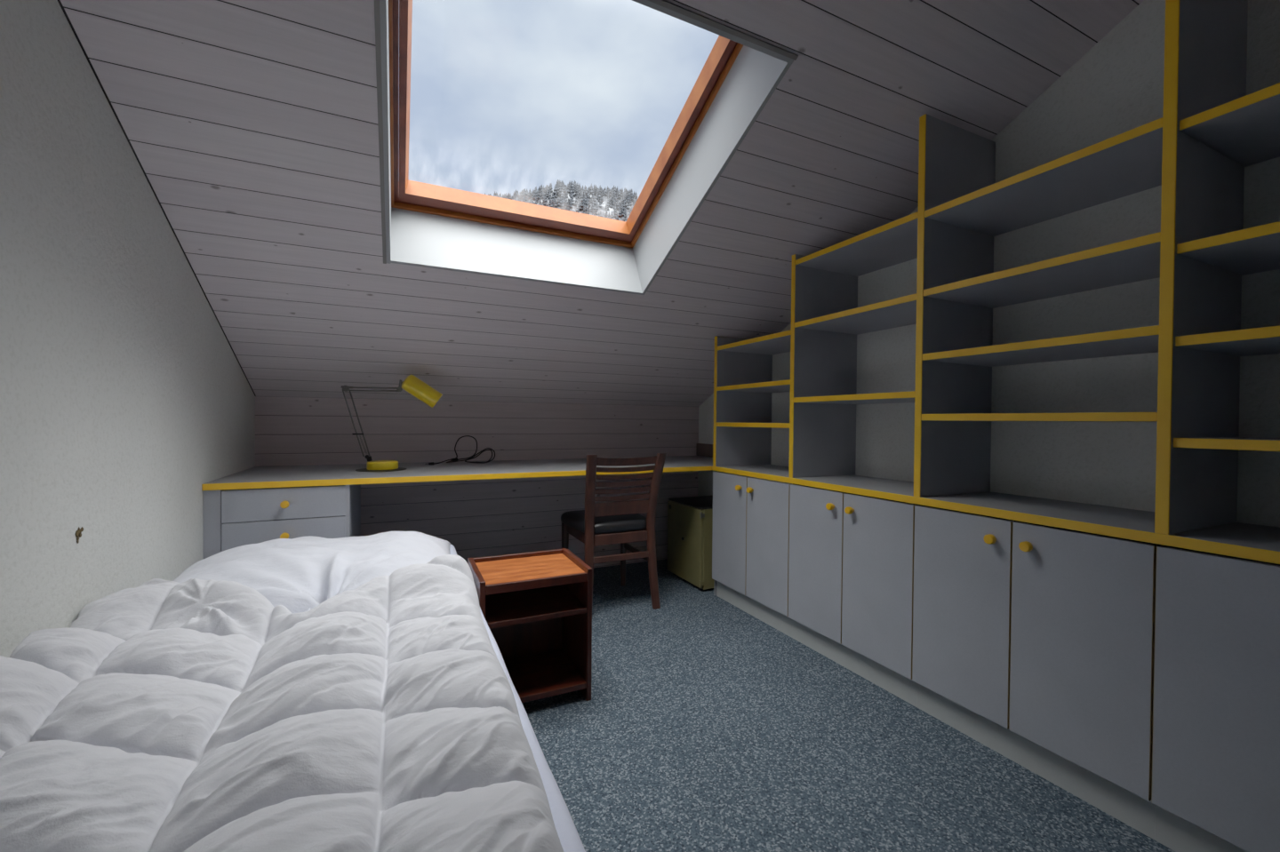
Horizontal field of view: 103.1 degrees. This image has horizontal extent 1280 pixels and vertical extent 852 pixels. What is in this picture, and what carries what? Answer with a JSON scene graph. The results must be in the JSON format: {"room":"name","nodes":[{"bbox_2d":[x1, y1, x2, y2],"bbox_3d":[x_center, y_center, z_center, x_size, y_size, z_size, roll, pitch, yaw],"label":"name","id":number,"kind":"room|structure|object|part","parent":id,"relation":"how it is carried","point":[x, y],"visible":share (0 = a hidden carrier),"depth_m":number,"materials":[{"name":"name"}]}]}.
{"room":"bedroom","nodes":[
{"label":"bedroom","id":0,"kind":"room"},
{"bbox_2d":[0,0,255,657],"bbox_3d":[-0.984,-0.755,0.409,0.100,3.471,5.004,0,1,-25],"label":"wall","id":1,"kind":"structure","parent":0,"point":[124,394],"depth_m":1.20,"materials":[{"name":"paint"}]},
{"bbox_2d":[75,527,83,543],"bbox_3d":[-1.295,0.252,1.174,0.005,0.037,0.032,0,1,-25],"label":"chip","id":2,"kind":"object","parent":1,"relation":"attached to","point":[78,533],"visible":1,"depth_m":1.17,"materials":[{"name":"brown"}]},
{"bbox_2d":[57,0,255,396],"bbox_3d":[-0.932,-1.254,0.427,0.004,2.266,4.806,0,1,-25],"label":"trim","id":3,"kind":"structure","parent":1,"relation":"attached to","point":[59,1],"depth_m":1.40,"materials":[{"name":"white wood"}]},
{"bbox_2d":[255,396,698,567],"bbox_3d":[-0.797,0.401,3.230,2.669,1.102,0.100,0,1,-25],"label":"wall","id":4,"kind":"structure","parent":0,"point":[487,517],"depth_m":3.09,"materials":[{"name":"white wood"}]},
{"bbox_2d":[60,0,1143,407],"bbox_3d":[0.257,-1.320,1.028,2.669,2.501,5.072,0,1,-25],"label":"ceiling","id":5,"kind":"structure","parent":0,"point":[252,124],"depth_m":1.73,"materials":[{"name":"white wood"}]},
{"bbox_2d":[388,0,743,247],"bbox_3d":[-0.314,-1.156,1.841,1.264,0.664,1.216,0,1,-25],"label":"window","id":6,"kind":"structure","parent":5,"relation":"attached to","point":[407,195],"depth_m":2.04,"materials":[{"name":"orange wood"}]},
{"bbox_2d":[374,0,798,263],"bbox_3d":[-0.258,-0.850,1.706,1.104,0.484,1.019,0,1,-25],"label":"trim","id":7,"kind":"structure","parent":5,"relation":"attached to","point":[665,4],"depth_m":1.39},
{"bbox_2d":[379,0,794,295],"bbox_3d":[-0.279,-0.972,1.765,1.092,0.721,1.122,0,1,-25],"label":"skylight reveal","id":8,"kind":"structure","parent":5,"relation":"attached to","point":[412,238],"depth_m":2.06,"materials":[{"name":"white paint"}]},
{"bbox_2d":[521,559,1175,851],"bbox_3d":[0.250,1.025,1.022,2.869,0.080,5.004,0,1,-25],"label":"floor","id":9,"kind":"structure","parent":0,"point":[705,726],"depth_m":1.51,"materials":[{"name":"carpet"}]},
{"bbox_2d":[203,484,360,559],"bbox_3d":[-1.579,0.597,2.329,0.481,0.714,0.742,0,1,-25],"label":"drawer unit","id":10,"kind":"object","parent":9,"relation":"on","point":[232,518],"visible":0.3,"depth_m":2.01,"materials":[{"name":"grey laminate"}]},
{"bbox_3d":[-1.632,0.601,1.941,0.053,0.714,0.017,0,1,-25],"label":"panel","id":11,"kind":"part","parent":10,"relation":"part of","materials":[{"name":"grey laminate"}]},
{"bbox_3d":[-1.416,0.437,2.038,0.412,0.123,0.019,0,1,-25],"label":"drawer","id":12,"kind":"part","parent":10,"relation":"part of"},
{"bbox_3d":[-1.415,0.310,2.037,0.412,0.123,0.019,0,1,-25],"label":"drawer","id":13,"kind":"part","parent":10,"relation":"part of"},
{"bbox_3d":[-1.408,0.437,2.015,0.029,0.029,0.030,0,1,-25],"label":"knob","id":14,"kind":"part","parent":10,"relation":"part of","materials":[{"name":"yellow plastic"}]},
{"bbox_3d":[-1.406,0.311,2.013,0.029,0.029,0.030,0,1,-25],"label":"knob","id":15,"kind":"part","parent":10,"relation":"part of","materials":[{"name":"yellow plastic"}]},
{"bbox_3d":[-1.377,0.598,2.445,0.016,0.714,0.707,0,1,-25],"label":"panel","id":16,"kind":"part","parent":10,"relation":"part of","materials":[{"name":"grey laminate"}]},
{"bbox_2d":[201,456,712,490],"bbox_3d":[-0.606,0.230,2.831,2.667,0.025,0.778,0,1,-25],"label":"desk","id":17,"kind":"object","parent":9,"relation":"on","point":[275,476],"visible":0.88,"depth_m":2.43,"materials":[{"name":"grey laminate"}]},
{"bbox_2d":[341,375,442,471],"bbox_3d":[-1.221,-0.022,2.520,0.453,0.474,0.224,0,1,-25],"label":"desk lamp","id":18,"kind":"object","parent":17,"relation":"on","point":[412,384],"visible":1,"depth_m":2.50,"materials":[{"name":"yellow metal"}]},
{"bbox_3d":[-1.379,-0.013,2.445,0.098,0.326,0.007,0,1,-25],"label":"arm rod","id":19,"kind":"part","parent":18,"relation":"part of","materials":[{"name":"metal"}]},
{"bbox_3d":[-1.355,-0.013,2.456,0.095,0.326,0.007,0,1,-25],"label":"arm rod","id":20,"kind":"part","parent":18,"relation":"part of","materials":[{"name":"metal"}]},
{"bbox_3d":[-1.296,-0.173,2.482,0.220,0.012,0.008,0,1,-25],"label":"arm rod","id":21,"kind":"part","parent":18,"relation":"part of","materials":[{"name":"metal"}]},
{"bbox_3d":[-1.296,-0.187,2.482,0.220,0.012,0.008,0,1,-25],"label":"arm rod","id":22,"kind":"part","parent":18,"relation":"part of","materials":[{"name":"metal"}]},
{"bbox_3d":[-1.272,0.213,2.499,0.224,0.004,0.224,0,1,-25],"label":"plate","id":23,"kind":"part","parent":18,"relation":"part of","materials":[{"name":"black plastic"}]},
{"bbox_3d":[-1.102,-0.175,2.574,0.192,0.168,0.089,0,1,-25],"label":"lamp shade","id":24,"kind":"part","parent":18,"relation":"part of","materials":[{"name":"yellow metal"}]},
{"bbox_2d":[425,435,495,464],"bbox_3d":[-1.010,0.134,2.870,0.383,0.159,0.100,0,1,-28],"label":"power cable","id":25,"kind":"object","parent":17,"relation":"on","point":[455,460],"visible":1,"depth_m":2.89,"materials":[{"name":"black plastic"}]},
{"bbox_2d":[449,544,585,851],"bbox_3d":[-0.764,0.755,1.099,0.888,0.440,2.180,0,1,-25],"label":"bed","id":26,"kind":"object","parent":9,"relation":"on","point":[570,840],"visible":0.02,"depth_m":0.77,"materials":[{"name":"white fabric"}]},
{"bbox_2d":[0,554,563,851],"bbox_3d":[-0.629,0.456,0.800,0.867,0.160,1.492,0,1,-25],"label":"duvet","id":27,"kind":"object","parent":26,"relation":"on","point":[193,715],"visible":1,"depth_m":0.78,"materials":[{"name":"white fabric"}]},
{"bbox_2d":[173,531,450,613],"bbox_3d":[-1.032,0.451,1.650,0.855,0.145,0.815,0,1,-25],"label":"pillow","id":28,"kind":"object","parent":26,"relation":"on","point":[299,575],"visible":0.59,"depth_m":1.52,"materials":[{"name":"white fabric"}]},
{"bbox_2d":[467,548,592,703],"bbox_3d":[-0.411,0.736,1.860,0.384,0.469,0.317,0,1,-25],"label":"nightstand","id":29,"kind":"object","parent":9,"relation":"on","point":[536,607],"visible":0.74,"depth_m":1.86,"materials":[{"name":"brown wood"}]},
{"bbox_3d":[-0.576,0.735,1.782,0.018,0.469,0.317,0,1,-25],"label":"panel","id":30,"kind":"part","parent":29,"relation":"part of","materials":[{"name":"brown wood"}]},
{"bbox_3d":[-0.476,0.720,1.996,0.347,0.437,0.013,0,1,-25],"label":"panel","id":31,"kind":"part","parent":29,"relation":"part of","materials":[{"name":"brown wood"}]},
{"bbox_2d":[485,584,586,629],"bbox_3d":[-0.408,0.649,1.855,0.347,0.018,0.298,0,1,-25],"label":"shelf","id":32,"kind":"object","parent":29,"relation":"attached to","point":[548,603],"depth_m":1.81,"materials":[{"name":"brown wood"}]},
{"bbox_2d":[503,648,586,703],"bbox_3d":[-0.410,0.916,1.857,0.347,0.020,0.298,0,1,-25],"label":"shelf","id":33,"kind":"object","parent":29,"relation":"attached to","point":[537,674],"depth_m":1.86,"materials":[{"name":"brown wood"}]},
{"bbox_3d":[-0.246,0.736,1.939,0.018,0.469,0.317,0,1,-25],"label":"panel","id":34,"kind":"part","parent":29,"relation":"part of","materials":[{"name":"brown wood"}]},
{"bbox_2d":[560,453,666,609],"bbox_3d":[-0.168,0.550,2.787,0.438,0.825,0.518,0,1,-25],"label":"dining chair","id":35,"kind":"object","parent":9,"relation":"on","point":[620,516],"visible":0.96,"depth_m":2.64,"materials":[{"name":"brown wood"}]},
{"bbox_3d":[-0.428,0.755,2.908,0.040,0.408,0.040,0,1,-25],"label":"leg","id":36,"kind":"part","parent":35,"relation":"part of","materials":[{"name":"brown wood"}]},
{"bbox_3d":[-0.251,0.552,2.529,0.059,0.825,0.132,0,1,-12],"label":"leg","id":37,"kind":"part","parent":35,"relation":"part of","materials":[{"name":"brown wood"}]},
{"bbox_3d":[-0.188,0.520,2.827,0.431,0.060,0.427,0,1,-25],"label":"seat","id":38,"kind":"part","parent":35,"relation":"part of","materials":[{"name":"black leather"}]},
{"bbox_3d":[-0.182,0.580,2.814,0.362,0.055,0.400,0,1,-25],"label":"seat frame","id":39,"kind":"part","parent":35,"relation":"part of","materials":[{"name":"brown wood"}]},
{"bbox_3d":[-0.099,0.427,2.643,0.318,0.074,0.050,0,1,-25],"label":"rail","id":40,"kind":"part","parent":35,"relation":"part of","materials":[{"name":"brown wood"}]},
{"bbox_3d":[-0.100,0.756,3.064,0.040,0.408,0.040,0,1,-25],"label":"leg","id":41,"kind":"part","parent":35,"relation":"part of","materials":[{"name":"brown wood"}]},
{"bbox_3d":[-0.070,0.179,2.583,0.356,0.050,0.054,0,1,-25],"label":"rail","id":42,"kind":"part","parent":35,"relation":"part of","materials":[{"name":"brown wood"}]},
{"bbox_3d":[0.084,0.553,2.688,0.059,0.825,0.132,0,1,-39],"label":"leg","id":43,"kind":"part","parent":35,"relation":"part of","materials":[{"name":"brown wood"}]},
{"bbox_2d":[667,496,714,591],"bbox_3d":[0.438,0.719,3.205,0.398,0.490,0.416,0,1,-25],"label":"trash can","id":44,"kind":"object","parent":9,"relation":"on","point":[690,519],"visible":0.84,"depth_m":3.06,"materials":[{"name":"green metal"}]},
{"bbox_3d":[0.273,0.714,3.131,0.018,0.454,0.404,0,1,-25],"label":"door","id":45,"kind":"part","parent":44,"relation":"part of","materials":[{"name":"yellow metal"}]},
{"bbox_3d":[0.445,0.479,3.209,0.385,0.010,0.404,0,1,-25],"label":"panel","id":46,"kind":"part","parent":44,"relation":"part of","materials":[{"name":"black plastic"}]},
{"bbox_2d":[712,471,792,638],"bbox_3d":[0.706,0.615,2.682,0.420,0.714,0.626,0,1,-25],"label":"base cabinet","id":47,"kind":"object","parent":9,"relation":"on","point":[750,540],"visible":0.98,"depth_m":2.55,"materials":[{"name":"grey laminate"}]},
{"bbox_3d":[0.595,0.611,2.974,0.370,0.714,0.003,0,1,-25],"label":"panel","id":48,"kind":"part","parent":47,"relation":"part of","materials":[{"name":"grey laminate"}]},
{"bbox_3d":[0.485,0.564,2.748,0.018,0.608,0.309,0,1,-25],"label":"door","id":49,"kind":"part","parent":47,"relation":"part of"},
{"bbox_3d":[0.512,0.321,2.637,0.030,0.029,0.029,0,1,-25],"label":"knob","id":50,"kind":"part","parent":47,"relation":"part of","materials":[{"name":"yellow plastic"}]},
{"bbox_3d":[0.553,0.322,2.551,0.030,0.029,0.029,0,1,-25],"label":"knob","id":51,"kind":"part","parent":47,"relation":"part of","materials":[{"name":"yellow plastic"}]},
{"bbox_3d":[0.620,0.568,2.466,0.018,0.608,0.309,0,1,-25],"label":"door","id":52,"kind":"part","parent":47,"relation":"part of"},
{"bbox_2d":[788,483,918,707],"bbox_3d":[0.974,0.623,2.118,0.420,0.714,0.621,0,1,-25],"label":"base cabinet","id":53,"kind":"object","parent":9,"relation":"on","point":[851,561],"visible":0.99,"depth_m":1.98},
{"bbox_3d":[0.753,0.573,2.185,0.018,0.608,0.307,0,1,-25],"label":"door","id":54,"kind":"part","parent":53,"relation":"part of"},
{"bbox_3d":[0.779,0.329,2.075,0.030,0.029,0.029,0,1,-25],"label":"knob","id":55,"kind":"part","parent":53,"relation":"part of","materials":[{"name":"yellow plastic"}]},
{"bbox_3d":[0.821,0.330,1.988,0.030,0.029,0.029,0,1,-25],"label":"knob","id":56,"kind":"part","parent":53,"relation":"part of","materials":[{"name":"yellow plastic"}]},
{"bbox_3d":[0.886,0.577,1.904,0.018,0.608,0.307,0,1,-25],"label":"door","id":57,"kind":"part","parent":53,"relation":"part of","materials":[{"name":"grey wood"}]},
{"bbox_2d":[912,504,1159,839],"bbox_3d":[1.240,0.631,1.558,0.420,0.714,0.620,0,1,-25],"label":"base cabinet","id":58,"kind":"object","parent":9,"relation":"on","point":[1035,644],"visible":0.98,"depth_m":1.40,"materials":[{"name":"grey wood"}]},
{"bbox_3d":[1.019,0.581,1.624,0.018,0.608,0.306,0,1,-25],"label":"door","id":59,"kind":"part","parent":58,"relation":"part of","materials":[{"name":"grey wood"}]},
{"bbox_3d":[1.046,0.337,1.514,0.030,0.029,0.029,0,1,-25],"label":"knob","id":60,"kind":"part","parent":58,"relation":"part of","materials":[{"name":"yellow plastic"}]},
{"bbox_3d":[1.087,0.339,1.428,0.030,0.029,0.029,0,1,-25],"label":"knob","id":61,"kind":"part","parent":58,"relation":"part of","materials":[{"name":"yellow plastic"}]},
{"bbox_3d":[1.152,0.585,1.344,0.018,0.608,0.306,0,1,-25],"label":"door","id":62,"kind":"part","parent":58,"relation":"part of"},
{"bbox_2d":[1151,544,1279,851],"bbox_3d":[1.505,0.640,0.999,0.420,0.714,0.617,0,1,-25],"label":"base cabinet","id":63,"kind":"object","parent":9,"relation":"on","point":[1216,753],"visible":0.97,"depth_m":1.11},
{"bbox_2d":[712,464,1279,564],"bbox_3d":[1.125,0.257,1.834,0.395,0.025,2.510,0,1,-25],"label":"countertop","id":64,"kind":"structure","parent":63,"relation":"on","point":[1261,543],"depth_m":1.46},
{"bbox_2d":[712,0,1279,535],"bbox_3d":[1.136,-0.698,1.820,0.395,1.884,2.499,0,1,-25],"label":"bookcase","id":65,"kind":"object","parent":64,"relation":"on","point":[1209,130],"visible":1,"depth_m":1.49,"materials":[{"name":"grey laminate"}]},
{"bbox_3d":[0.737,-0.430,2.663,0.388,0.022,0.592,0,1,-25],"label":"shelf","id":66,"kind":"part","parent":65,"relation":"part of","materials":[{"name":"grey laminate"}]},
{"bbox_3d":[0.735,-0.204,2.665,0.388,0.022,0.592,0,1,-25],"label":"shelf","id":67,"kind":"part","parent":65,"relation":"part of","materials":[{"name":"grey laminate"}]},
{"bbox_3d":[1.003,-0.449,2.104,0.388,0.022,0.596,0,1,-25],"label":"shelf","id":68,"kind":"part","parent":65,"relation":"part of","materials":[{"name":"grey laminate"}]},
{"bbox_3d":[1.006,-0.730,2.101,0.388,0.022,0.596,0,1,-25],"label":"shelf","id":69,"kind":"part","parent":65,"relation":"part of","materials":[{"name":"grey laminate"}]},
{"bbox_3d":[1.000,-0.112,2.107,0.388,0.022,0.596,0,1,-25],"label":"shelf","id":70,"kind":"part","parent":65,"relation":"part of","materials":[{"name":"grey laminate"}]},
{"bbox_3d":[1.267,-0.229,1.545,0.388,0.022,0.595,0,1,-25],"label":"shelf","id":71,"kind":"part","parent":65,"relation":"part of","materials":[{"name":"grey laminate"}]},
{"bbox_3d":[1.269,-0.447,1.543,0.388,0.022,0.595,0,1,-25],"label":"shelf","id":72,"kind":"part","parent":65,"relation":"part of","materials":[{"name":"grey laminate"}]},
{"bbox_3d":[1.272,-0.714,1.540,0.388,0.022,0.595,0,1,-25],"label":"shelf","id":73,"kind":"part","parent":65,"relation":"part of","materials":[{"name":"grey laminate"}]},
{"bbox_3d":[1.266,-0.025,1.548,0.388,0.022,0.595,0,1,-25],"label":"shelf","id":74,"kind":"part","parent":65,"relation":"part of","materials":[{"name":"grey laminate"}]},
{"bbox_3d":[1.537,-0.191,0.989,0.378,0.022,0.592,0,1,-25],"label":"shelf","id":75,"kind":"part","parent":65,"relation":"part of","materials":[{"name":"grey laminate"}]},
{"bbox_3d":[1.539,-0.404,0.987,0.378,0.022,0.592,0,1,-25],"label":"shelf","id":76,"kind":"part","parent":65,"relation":"part of","materials":[{"name":"grey laminate"}]},
{"bbox_3d":[1.542,-0.687,0.984,0.378,0.022,0.592,0,1,-25],"label":"shelf","id":77,"kind":"part","parent":65,"relation":"part of","materials":[{"name":"grey laminate"}]},
{"bbox_3d":[1.535,0.043,0.992,0.378,0.022,0.592,0,1,-25],"label":"shelf","id":78,"kind":"part","parent":65,"relation":"part of","materials":[{"name":"grey laminate"}]},
{"bbox_2d":[697,0,1279,527],"bbox_3d":[1.517,-0.745,1.598,0.100,3.471,5.004,0,1,-25],"label":"wall","id":79,"kind":"structure","parent":0,"point":[1116,88],"depth_m":1.64,"materials":[{"name":"paint"}]},
{"bbox_2d":[696,443,713,457],"bbox_3d":[0.585,0.177,3.410,0.020,0.092,0.753,0,1,-25],"label":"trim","id":80,"kind":"structure","parent":79,"relation":"attached to","point":[704,450],"depth_m":3.65,"materials":[{"name":"wood"}]},
{"label":"outside","id":81,"kind":"structure","parent":0,"visible":0},
{"bbox_2d":[520,189,635,221],"bbox_3d":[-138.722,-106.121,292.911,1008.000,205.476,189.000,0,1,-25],"label":"mountain","id":82,"kind":"structure","parent":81,"point":[602,209],"depth_m":426.40},
{"bbox_2d":[484,179,637,222],"bbox_3d":[-49.023,-146.213,380.476,224.303,135.344,110.294,0,1,-25],"label":"conifer forest","id":83,"kind":"object","parent":82,"relation":"on","point":[560,188],"visible":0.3,"depth_m":422.77,"materials":[{"name":"white plant"}]}
]}

